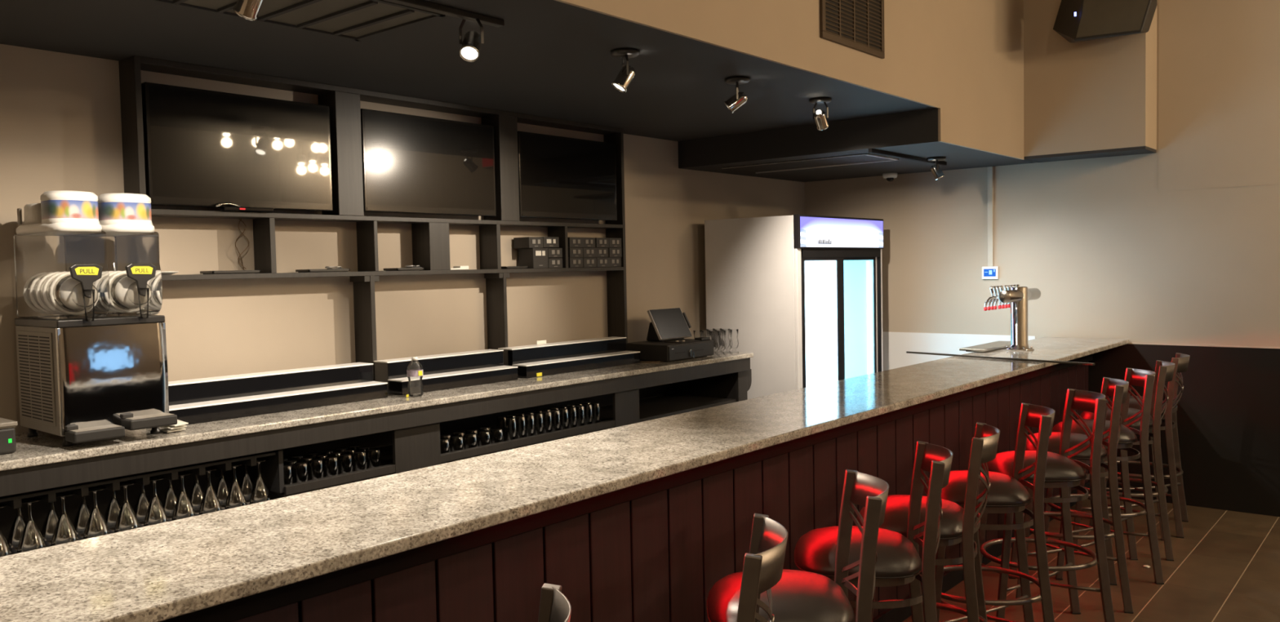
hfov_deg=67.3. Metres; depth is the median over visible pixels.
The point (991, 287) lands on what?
faucet
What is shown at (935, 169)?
ceiling spotlight
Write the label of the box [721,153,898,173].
ceiling hatch
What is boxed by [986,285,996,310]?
faucet
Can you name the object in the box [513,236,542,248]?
carton
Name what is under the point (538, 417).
pint glass
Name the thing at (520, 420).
pint glass
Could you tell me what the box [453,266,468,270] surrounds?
box
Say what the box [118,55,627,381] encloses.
shelving unit
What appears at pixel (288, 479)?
shot glass
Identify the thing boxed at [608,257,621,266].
carton
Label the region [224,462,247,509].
stemmed glass
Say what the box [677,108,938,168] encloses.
wall
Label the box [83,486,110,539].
stemmed glass
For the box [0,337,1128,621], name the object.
countertop
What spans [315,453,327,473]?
shot glass
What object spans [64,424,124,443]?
drip tray
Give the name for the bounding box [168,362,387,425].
display
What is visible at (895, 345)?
wall panel
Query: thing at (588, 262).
carton
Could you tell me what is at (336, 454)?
shot glass
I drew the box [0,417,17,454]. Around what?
device
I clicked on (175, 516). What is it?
stemmed glass
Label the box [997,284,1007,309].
faucet
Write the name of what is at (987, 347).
drip tray
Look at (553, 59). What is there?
ceiling
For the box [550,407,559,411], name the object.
pint glass
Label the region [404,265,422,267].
gadget
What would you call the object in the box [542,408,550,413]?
pint glass
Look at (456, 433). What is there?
glass
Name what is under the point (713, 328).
glass
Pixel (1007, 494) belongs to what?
bar stool
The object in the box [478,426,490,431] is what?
glass
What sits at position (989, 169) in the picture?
conduit
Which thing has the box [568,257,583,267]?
carton
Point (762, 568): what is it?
bar stool
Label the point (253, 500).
stemmed glass
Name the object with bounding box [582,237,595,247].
carton
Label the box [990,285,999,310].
faucet
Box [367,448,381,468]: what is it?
shot glass
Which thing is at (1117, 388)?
bar stool
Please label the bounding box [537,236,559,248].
carton
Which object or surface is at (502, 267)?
tray
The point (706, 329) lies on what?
glass
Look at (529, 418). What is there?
pint glass
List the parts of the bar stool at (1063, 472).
leg, leg, seat, seat frame, leg, leg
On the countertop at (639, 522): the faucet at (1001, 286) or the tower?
the tower
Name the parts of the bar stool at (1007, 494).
leg, seat, seat frame, leg, leg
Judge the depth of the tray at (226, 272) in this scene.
4.18 m
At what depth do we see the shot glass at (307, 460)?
4.18 m
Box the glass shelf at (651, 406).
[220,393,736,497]
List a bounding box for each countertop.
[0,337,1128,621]
[0,338,753,554]
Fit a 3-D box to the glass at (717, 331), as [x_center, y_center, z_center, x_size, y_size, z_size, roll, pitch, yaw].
[0.542,0.209,6.397,0.062,0.157,0.062,1,3,40]
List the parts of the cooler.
sliding door, door frame, sliding door, door glass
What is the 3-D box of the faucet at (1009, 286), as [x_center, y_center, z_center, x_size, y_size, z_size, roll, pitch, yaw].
[2.330,-0.090,6.069,0.104,0.149,0.028,1,3,40]
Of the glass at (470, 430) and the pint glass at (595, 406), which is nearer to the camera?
the glass at (470, 430)
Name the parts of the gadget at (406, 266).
cord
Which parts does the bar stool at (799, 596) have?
seat, leg, leg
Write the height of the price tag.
0.019 m
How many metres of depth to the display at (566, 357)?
5.55 m
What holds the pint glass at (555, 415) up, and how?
on the countertop at (406, 431)
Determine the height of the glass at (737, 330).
0.157 m
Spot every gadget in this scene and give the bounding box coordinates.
[324,266,343,269]
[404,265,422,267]
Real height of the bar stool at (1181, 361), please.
1.060 m
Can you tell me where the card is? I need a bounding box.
[536,340,546,344]
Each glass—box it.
[0,503,11,556]
[7,507,35,553]
[17,497,45,553]
[40,502,67,546]
[50,492,78,546]
[73,496,98,539]
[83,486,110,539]
[102,490,128,533]
[114,480,139,533]
[130,485,156,526]
[143,475,168,526]
[159,480,183,520]
[171,471,195,520]
[185,474,209,515]
[198,466,222,515]
[211,469,234,510]
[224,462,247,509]
[235,465,258,504]
[248,457,271,504]
[283,464,293,485]
[284,459,297,480]
[293,461,308,483]
[299,457,312,475]
[308,458,324,480]
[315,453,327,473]
[320,449,332,456]
[324,456,338,477]
[329,451,342,469]
[334,447,346,453]
[338,453,353,474]
[343,448,355,465]
[348,444,359,451]
[352,450,367,471]
[357,446,369,464]
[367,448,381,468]
[440,433,450,444]
[440,437,450,453]
[448,435,464,452]
[452,431,464,440]
[462,432,478,448]
[465,428,477,435]
[476,430,491,446]
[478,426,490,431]
[489,427,503,444]
[497,416,506,441]
[505,417,516,440]
[506,414,515,417]
[515,413,524,416]
[515,415,526,438]
[524,411,533,414]
[524,413,534,436]
[533,409,542,414]
[533,412,543,435]
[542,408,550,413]
[542,410,552,433]
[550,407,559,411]
[550,409,560,431]
[558,405,567,409]
[559,408,568,430]
[567,406,577,428]
[575,404,585,426]
[582,404,592,425]
[591,402,600,423]
[706,328,715,352]
[708,329,717,354]
[710,331,719,355]
[712,328,721,351]
[714,328,724,353]
[716,330,726,354]
[720,328,730,351]
[723,329,732,353]
[728,328,738,352]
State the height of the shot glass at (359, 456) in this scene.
0.094 m
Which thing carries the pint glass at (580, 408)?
on the countertop at (406, 431)
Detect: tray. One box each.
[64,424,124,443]
[120,413,177,430]
[200,270,261,274]
[295,268,350,272]
[383,267,424,271]
[501,266,528,269]
[665,337,710,342]
[959,340,1010,352]
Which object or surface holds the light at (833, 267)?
attached to the cooler
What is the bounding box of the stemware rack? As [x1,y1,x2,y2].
[0,451,275,508]
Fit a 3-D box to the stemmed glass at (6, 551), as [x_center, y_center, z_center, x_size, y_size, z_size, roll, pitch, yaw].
[-2.145,0.742,3.202,0.090,0.190,0.090,1,3,40]
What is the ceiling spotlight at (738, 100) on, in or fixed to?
attached to the ceiling at (553, 59)
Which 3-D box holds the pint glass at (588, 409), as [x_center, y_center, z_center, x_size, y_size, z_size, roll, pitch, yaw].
[-0.294,0.587,5.392,0.062,0.129,0.062,1,3,40]
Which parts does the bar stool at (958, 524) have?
leg, leg, seat, seat frame, leg, leg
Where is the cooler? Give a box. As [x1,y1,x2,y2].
[704,214,883,399]
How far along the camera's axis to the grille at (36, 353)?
3.45 m
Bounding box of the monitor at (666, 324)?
[646,307,692,341]
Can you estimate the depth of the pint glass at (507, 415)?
5.04 m
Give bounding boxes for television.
[141,81,333,211]
[360,108,496,217]
[517,130,617,221]
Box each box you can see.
[450,267,461,270]
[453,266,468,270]
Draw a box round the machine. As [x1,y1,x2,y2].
[13,190,177,446]
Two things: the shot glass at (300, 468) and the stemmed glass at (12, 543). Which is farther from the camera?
the shot glass at (300, 468)
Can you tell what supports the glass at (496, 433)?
on the countertop at (406, 431)
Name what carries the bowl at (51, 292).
on the machine
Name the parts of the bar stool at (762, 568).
leg, leg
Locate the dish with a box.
[161,271,178,275]
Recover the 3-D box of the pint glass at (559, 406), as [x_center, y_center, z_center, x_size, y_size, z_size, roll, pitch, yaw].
[-0.428,0.592,5.338,0.062,0.129,0.062,1,3,40]
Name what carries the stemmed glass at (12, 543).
hanging from the stemware rack
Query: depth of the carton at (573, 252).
5.83 m
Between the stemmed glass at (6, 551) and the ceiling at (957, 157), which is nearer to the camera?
the stemmed glass at (6, 551)
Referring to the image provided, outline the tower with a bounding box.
[983,284,1040,351]
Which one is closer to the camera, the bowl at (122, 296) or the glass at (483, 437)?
the bowl at (122, 296)
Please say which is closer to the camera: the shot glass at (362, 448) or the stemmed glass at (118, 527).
the stemmed glass at (118, 527)
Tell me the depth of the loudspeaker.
5.91 m
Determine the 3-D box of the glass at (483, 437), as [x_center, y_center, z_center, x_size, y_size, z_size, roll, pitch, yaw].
[-0.784,0.645,4.824,0.080,0.084,0.080,1,3,40]
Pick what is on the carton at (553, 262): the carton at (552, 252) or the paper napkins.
the carton at (552, 252)
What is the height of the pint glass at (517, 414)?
0.129 m
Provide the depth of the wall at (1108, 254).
6.59 m
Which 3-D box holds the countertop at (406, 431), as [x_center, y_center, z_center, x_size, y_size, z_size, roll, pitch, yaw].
[-1.514,0.906,4.248,0.623,1.174,6.475,1,3,40]
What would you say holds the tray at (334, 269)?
on the shelving unit at (430, 236)
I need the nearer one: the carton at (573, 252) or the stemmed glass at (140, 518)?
the stemmed glass at (140, 518)
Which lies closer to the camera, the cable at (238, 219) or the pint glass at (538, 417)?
the cable at (238, 219)
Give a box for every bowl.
[13,231,110,319]
[105,231,162,316]
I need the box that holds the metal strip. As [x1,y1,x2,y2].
[906,351,1094,365]
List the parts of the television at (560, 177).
trim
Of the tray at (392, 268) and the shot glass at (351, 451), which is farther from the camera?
the tray at (392, 268)
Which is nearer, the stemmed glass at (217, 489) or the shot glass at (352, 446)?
the stemmed glass at (217, 489)
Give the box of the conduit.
[986,166,993,266]
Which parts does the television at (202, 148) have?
trim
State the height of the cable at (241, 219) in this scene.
0.227 m
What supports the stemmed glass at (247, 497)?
hanging from the stemware rack
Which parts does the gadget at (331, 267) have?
cord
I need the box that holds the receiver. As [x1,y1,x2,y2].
[214,202,273,212]
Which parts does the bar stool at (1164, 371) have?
leg, seat, leg, leg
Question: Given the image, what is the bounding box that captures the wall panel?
[882,331,1035,370]
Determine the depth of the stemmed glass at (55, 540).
3.36 m
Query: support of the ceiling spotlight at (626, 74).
attached to the ceiling at (553, 59)
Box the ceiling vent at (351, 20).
[146,0,445,40]
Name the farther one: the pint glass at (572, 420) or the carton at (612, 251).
the carton at (612, 251)
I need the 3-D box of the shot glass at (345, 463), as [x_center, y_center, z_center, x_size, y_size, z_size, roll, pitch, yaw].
[-1.292,0.676,4.226,0.064,0.094,0.064,1,3,40]
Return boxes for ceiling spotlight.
[233,0,263,20]
[383,0,504,62]
[610,47,639,93]
[724,75,750,113]
[808,97,831,130]
[927,156,946,180]
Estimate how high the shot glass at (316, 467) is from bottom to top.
0.094 m
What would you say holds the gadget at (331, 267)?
on the tray at (334, 269)
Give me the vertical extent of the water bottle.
0.184 m
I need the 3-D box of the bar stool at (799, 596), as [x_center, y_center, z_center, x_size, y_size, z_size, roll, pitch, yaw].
[0.415,0.996,2.633,0.528,1.060,0.453,-1,3,3]
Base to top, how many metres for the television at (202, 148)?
0.496 m
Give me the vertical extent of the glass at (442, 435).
0.084 m
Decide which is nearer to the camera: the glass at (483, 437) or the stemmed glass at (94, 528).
the stemmed glass at (94, 528)
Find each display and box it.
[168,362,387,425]
[373,349,517,395]
[497,336,639,377]
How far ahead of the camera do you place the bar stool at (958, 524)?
3.29 m
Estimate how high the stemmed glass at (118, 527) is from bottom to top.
0.190 m
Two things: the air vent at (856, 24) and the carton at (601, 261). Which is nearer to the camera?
the air vent at (856, 24)
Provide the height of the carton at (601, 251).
0.060 m
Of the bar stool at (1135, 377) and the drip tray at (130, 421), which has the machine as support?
the drip tray at (130, 421)
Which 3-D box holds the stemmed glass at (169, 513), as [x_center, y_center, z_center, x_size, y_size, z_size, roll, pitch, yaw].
[-1.826,0.712,3.744,0.090,0.190,0.090,1,3,40]
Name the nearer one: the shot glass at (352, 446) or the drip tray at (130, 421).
the drip tray at (130, 421)
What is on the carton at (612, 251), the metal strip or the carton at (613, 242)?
the carton at (613, 242)
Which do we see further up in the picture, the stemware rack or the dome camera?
the dome camera
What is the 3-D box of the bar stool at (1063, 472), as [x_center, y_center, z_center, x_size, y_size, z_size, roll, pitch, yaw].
[1.782,0.896,4.281,0.528,1.060,0.453,-1,3,4]
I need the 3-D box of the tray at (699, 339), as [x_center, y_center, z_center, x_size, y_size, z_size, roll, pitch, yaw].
[0.307,0.186,6.226,0.140,0.016,0.308,1,3,40]
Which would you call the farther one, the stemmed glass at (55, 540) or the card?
the card
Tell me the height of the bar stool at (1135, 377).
1.060 m
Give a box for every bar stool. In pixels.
[537,583,571,621]
[706,469,888,621]
[736,513,787,621]
[794,440,952,621]
[853,422,999,621]
[920,403,1055,621]
[978,388,1115,621]
[1008,377,1133,613]
[1044,367,1164,584]
[1072,360,1175,561]
[1088,352,1190,538]
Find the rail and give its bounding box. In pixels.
[868,148,946,165]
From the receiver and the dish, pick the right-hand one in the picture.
the receiver
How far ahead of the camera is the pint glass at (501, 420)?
5.01 m
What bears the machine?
on the countertop at (406, 431)
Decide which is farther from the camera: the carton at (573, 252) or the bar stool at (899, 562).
the carton at (573, 252)
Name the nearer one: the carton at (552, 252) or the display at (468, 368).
the display at (468, 368)
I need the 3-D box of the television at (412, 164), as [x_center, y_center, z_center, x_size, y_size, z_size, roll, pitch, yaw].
[-1.125,-0.757,5.053,0.139,0.500,0.851,1,3,40]
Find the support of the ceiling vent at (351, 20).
in the ceiling at (553, 59)
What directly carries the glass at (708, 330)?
on the countertop at (406, 431)
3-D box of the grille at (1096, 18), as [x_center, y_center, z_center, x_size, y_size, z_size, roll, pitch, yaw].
[2.876,-1.929,5.855,0.419,0.484,0.003,1,3,40]
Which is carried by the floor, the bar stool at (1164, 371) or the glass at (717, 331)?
the bar stool at (1164, 371)
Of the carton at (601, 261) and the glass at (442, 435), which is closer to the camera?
the glass at (442, 435)
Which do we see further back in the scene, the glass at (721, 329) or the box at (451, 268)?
the glass at (721, 329)
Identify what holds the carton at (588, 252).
on the carton at (588, 262)
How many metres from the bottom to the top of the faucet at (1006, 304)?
0.149 m
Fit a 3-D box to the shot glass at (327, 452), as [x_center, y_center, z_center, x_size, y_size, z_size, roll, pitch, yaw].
[-1.407,0.674,4.322,0.064,0.094,0.064,1,3,40]
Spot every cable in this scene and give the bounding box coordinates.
[235,218,245,270]
[237,218,248,269]
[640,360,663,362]
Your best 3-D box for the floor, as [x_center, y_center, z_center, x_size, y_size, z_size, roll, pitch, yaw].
[1.292,1.610,1.497,9.100,0.100,11.000,1,3,40]
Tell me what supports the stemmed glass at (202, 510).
hanging from the stemware rack
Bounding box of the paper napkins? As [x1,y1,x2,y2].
[160,419,188,432]
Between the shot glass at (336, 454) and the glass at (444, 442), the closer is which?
the shot glass at (336, 454)
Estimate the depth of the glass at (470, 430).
4.88 m
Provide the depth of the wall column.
6.43 m
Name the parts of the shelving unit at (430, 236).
panel, wide post, post, post, wide post, panel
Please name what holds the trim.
attached to the wall at (1108, 254)
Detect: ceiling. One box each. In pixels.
[0,0,936,141]
[680,142,1156,182]
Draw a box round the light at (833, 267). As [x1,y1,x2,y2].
[831,262,835,381]
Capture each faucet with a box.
[983,286,999,311]
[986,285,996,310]
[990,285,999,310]
[993,285,1003,309]
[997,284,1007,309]
[1000,284,1010,308]
[1004,284,1013,308]
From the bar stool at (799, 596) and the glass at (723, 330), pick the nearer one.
the bar stool at (799, 596)
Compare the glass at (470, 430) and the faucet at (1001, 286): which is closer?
the glass at (470, 430)
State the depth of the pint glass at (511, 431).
4.96 m
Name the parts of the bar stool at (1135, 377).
leg, leg, seat, seat frame, leg, leg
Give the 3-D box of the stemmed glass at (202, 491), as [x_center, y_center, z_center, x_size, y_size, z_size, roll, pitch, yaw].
[-1.760,0.707,3.824,0.090,0.190,0.090,1,3,40]
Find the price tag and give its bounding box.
[536,372,542,376]
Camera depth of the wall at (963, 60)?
5.30 m
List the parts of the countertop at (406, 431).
panel, panel, cash drawer, drawer, post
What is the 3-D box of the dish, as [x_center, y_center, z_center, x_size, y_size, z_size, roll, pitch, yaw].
[-1.999,-0.157,4.019,0.132,0.014,0.132,1,3,40]
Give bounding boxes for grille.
[17,330,56,426]
[1075,0,1148,37]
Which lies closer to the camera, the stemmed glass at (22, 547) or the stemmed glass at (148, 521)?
the stemmed glass at (22, 547)
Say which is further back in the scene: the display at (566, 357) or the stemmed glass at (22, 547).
the display at (566, 357)
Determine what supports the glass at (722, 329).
on the countertop at (406, 431)
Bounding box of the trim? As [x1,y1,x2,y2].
[1128,342,1279,348]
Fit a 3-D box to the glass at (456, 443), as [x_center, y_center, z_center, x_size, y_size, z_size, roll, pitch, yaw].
[-0.895,0.653,4.692,0.080,0.084,0.080,1,3,40]
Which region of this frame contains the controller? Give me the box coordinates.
[982,266,998,279]
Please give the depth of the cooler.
6.79 m
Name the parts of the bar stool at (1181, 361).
leg, seat, leg, leg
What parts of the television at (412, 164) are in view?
trim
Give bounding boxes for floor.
[902,498,1279,621]
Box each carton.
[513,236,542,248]
[517,248,548,268]
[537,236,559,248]
[546,257,562,268]
[547,248,562,257]
[567,237,582,247]
[568,247,583,257]
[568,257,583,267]
[579,247,596,257]
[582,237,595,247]
[582,257,596,267]
[590,247,608,257]
[594,257,609,267]
[595,237,608,247]
[608,237,621,247]
[608,247,622,257]
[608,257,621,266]
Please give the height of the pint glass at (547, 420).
0.129 m
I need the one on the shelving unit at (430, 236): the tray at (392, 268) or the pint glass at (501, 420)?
the tray at (392, 268)
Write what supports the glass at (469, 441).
on the countertop at (406, 431)
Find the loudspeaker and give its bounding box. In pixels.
[1053,0,1157,42]
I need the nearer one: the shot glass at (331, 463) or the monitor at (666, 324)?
the shot glass at (331, 463)
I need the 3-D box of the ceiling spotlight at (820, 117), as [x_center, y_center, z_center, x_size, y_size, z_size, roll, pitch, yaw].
[0.975,-1.060,5.191,0.120,0.166,0.123,1,3,40]
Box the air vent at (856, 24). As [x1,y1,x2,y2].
[819,0,884,58]
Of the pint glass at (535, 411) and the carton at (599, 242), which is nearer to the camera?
the pint glass at (535, 411)
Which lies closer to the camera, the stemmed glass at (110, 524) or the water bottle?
the stemmed glass at (110, 524)
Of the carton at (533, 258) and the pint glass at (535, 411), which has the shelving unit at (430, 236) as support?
the carton at (533, 258)
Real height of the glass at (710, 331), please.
0.157 m
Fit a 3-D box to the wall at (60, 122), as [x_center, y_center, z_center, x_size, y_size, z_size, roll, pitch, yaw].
[-2.076,-0.494,4.193,0.200,4.000,11.000,1,3,40]
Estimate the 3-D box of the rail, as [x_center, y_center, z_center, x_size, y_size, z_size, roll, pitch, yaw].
[1.775,-1.008,6.323,0.025,0.024,1.148,1,3,40]
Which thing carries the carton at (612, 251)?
on the carton at (614, 261)
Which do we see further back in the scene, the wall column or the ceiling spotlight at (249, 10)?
the wall column
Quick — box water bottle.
[406,356,423,396]
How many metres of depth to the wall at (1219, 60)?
6.20 m
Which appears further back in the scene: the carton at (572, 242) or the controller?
the controller
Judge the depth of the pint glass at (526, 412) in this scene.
5.15 m
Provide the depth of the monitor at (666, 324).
6.29 m
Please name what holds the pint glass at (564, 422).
on the countertop at (406, 431)
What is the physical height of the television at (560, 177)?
0.488 m
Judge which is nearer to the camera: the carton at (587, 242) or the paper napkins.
the paper napkins
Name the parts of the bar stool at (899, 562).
seat, seat frame, leg, leg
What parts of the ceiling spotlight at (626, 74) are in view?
bulb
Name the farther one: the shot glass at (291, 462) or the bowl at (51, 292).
the shot glass at (291, 462)
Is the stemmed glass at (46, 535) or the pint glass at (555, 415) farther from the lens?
the pint glass at (555, 415)
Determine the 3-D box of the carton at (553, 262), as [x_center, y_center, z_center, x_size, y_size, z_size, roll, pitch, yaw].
[-0.548,-0.285,5.740,0.131,0.058,0.116,1,3,40]
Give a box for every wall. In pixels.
[0,44,804,433]
[555,0,1033,162]
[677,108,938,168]
[804,0,1279,516]
[1157,0,1279,191]
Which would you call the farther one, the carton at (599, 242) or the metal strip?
the carton at (599, 242)
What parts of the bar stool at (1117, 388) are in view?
leg, leg, seat, seat frame, leg, leg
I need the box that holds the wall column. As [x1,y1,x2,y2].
[1023,0,1156,156]
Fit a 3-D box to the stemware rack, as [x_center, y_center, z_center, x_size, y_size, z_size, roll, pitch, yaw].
[-2.206,0.630,3.398,0.470,0.040,1.710,1,3,40]
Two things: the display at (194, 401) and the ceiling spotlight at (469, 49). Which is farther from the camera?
the display at (194, 401)
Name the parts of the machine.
lid, pull handle, spout, corner trim, panel, lid, pull handle, spout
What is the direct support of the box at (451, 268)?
on the shelving unit at (430, 236)
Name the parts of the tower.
cross arm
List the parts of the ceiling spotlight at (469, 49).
mounting rail, bulb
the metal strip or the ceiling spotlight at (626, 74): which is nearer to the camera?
the ceiling spotlight at (626, 74)
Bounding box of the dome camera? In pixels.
[882,173,897,181]
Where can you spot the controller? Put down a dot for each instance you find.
(991, 272)
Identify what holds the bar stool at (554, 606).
on the floor
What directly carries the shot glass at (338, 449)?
on the countertop at (406, 431)

